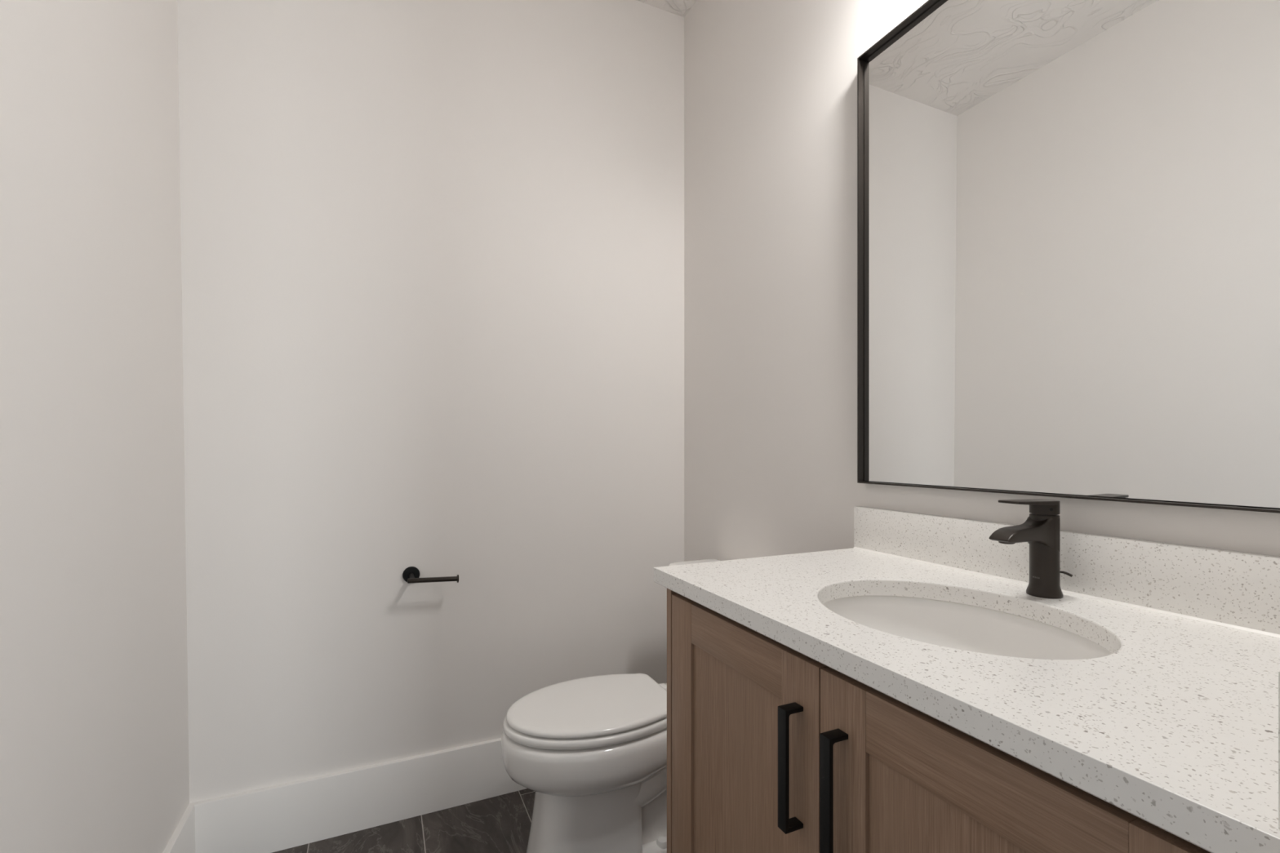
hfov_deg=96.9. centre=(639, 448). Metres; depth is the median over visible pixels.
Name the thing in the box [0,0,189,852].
wall
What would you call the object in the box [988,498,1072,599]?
faucet
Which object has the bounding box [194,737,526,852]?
baseboard
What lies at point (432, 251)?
wall
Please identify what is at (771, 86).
wall
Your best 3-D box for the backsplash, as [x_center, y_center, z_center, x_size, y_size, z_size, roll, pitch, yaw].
[0.713,0.190,0.972,0.024,0.101,0.898,0,0,-25]
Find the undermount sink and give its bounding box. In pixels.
[822,595,1111,659]
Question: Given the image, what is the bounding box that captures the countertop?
[653,548,1279,852]
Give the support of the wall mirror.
attached to the wall at (771, 86)
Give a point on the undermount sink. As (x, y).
(954, 625)
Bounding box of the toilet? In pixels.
[501,559,720,852]
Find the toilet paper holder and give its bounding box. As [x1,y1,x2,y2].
[402,566,458,583]
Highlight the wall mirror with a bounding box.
[857,0,1279,513]
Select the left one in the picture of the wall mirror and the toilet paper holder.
the toilet paper holder
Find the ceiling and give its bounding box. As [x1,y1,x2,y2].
[636,0,696,17]
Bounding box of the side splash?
[1278,671,1279,831]
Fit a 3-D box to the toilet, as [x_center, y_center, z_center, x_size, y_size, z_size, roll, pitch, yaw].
[-0.015,0.764,1.643,0.762,0.779,0.363,0,0,-25]
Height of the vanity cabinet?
0.876 m
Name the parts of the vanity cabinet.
panel, door, rail, handle, handle, door, rail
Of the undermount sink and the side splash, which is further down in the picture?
the side splash
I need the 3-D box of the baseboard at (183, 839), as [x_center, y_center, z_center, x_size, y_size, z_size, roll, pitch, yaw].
[-0.852,1.056,0.750,0.017,0.182,1.757,0,0,-25]
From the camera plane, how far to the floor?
1.69 m
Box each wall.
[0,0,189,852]
[177,0,684,803]
[684,0,1279,560]
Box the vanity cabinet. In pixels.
[666,588,1210,852]
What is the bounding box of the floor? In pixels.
[271,788,534,852]
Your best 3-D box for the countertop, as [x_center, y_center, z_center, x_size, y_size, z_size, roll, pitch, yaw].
[0.469,0.256,0.861,0.560,0.030,0.898,0,0,-25]
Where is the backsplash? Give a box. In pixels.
[853,506,1279,638]
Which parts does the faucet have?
spout, lever, drain lever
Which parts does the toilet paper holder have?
post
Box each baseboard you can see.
[163,802,195,852]
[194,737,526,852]
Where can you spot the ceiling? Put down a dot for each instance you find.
(679, 7)

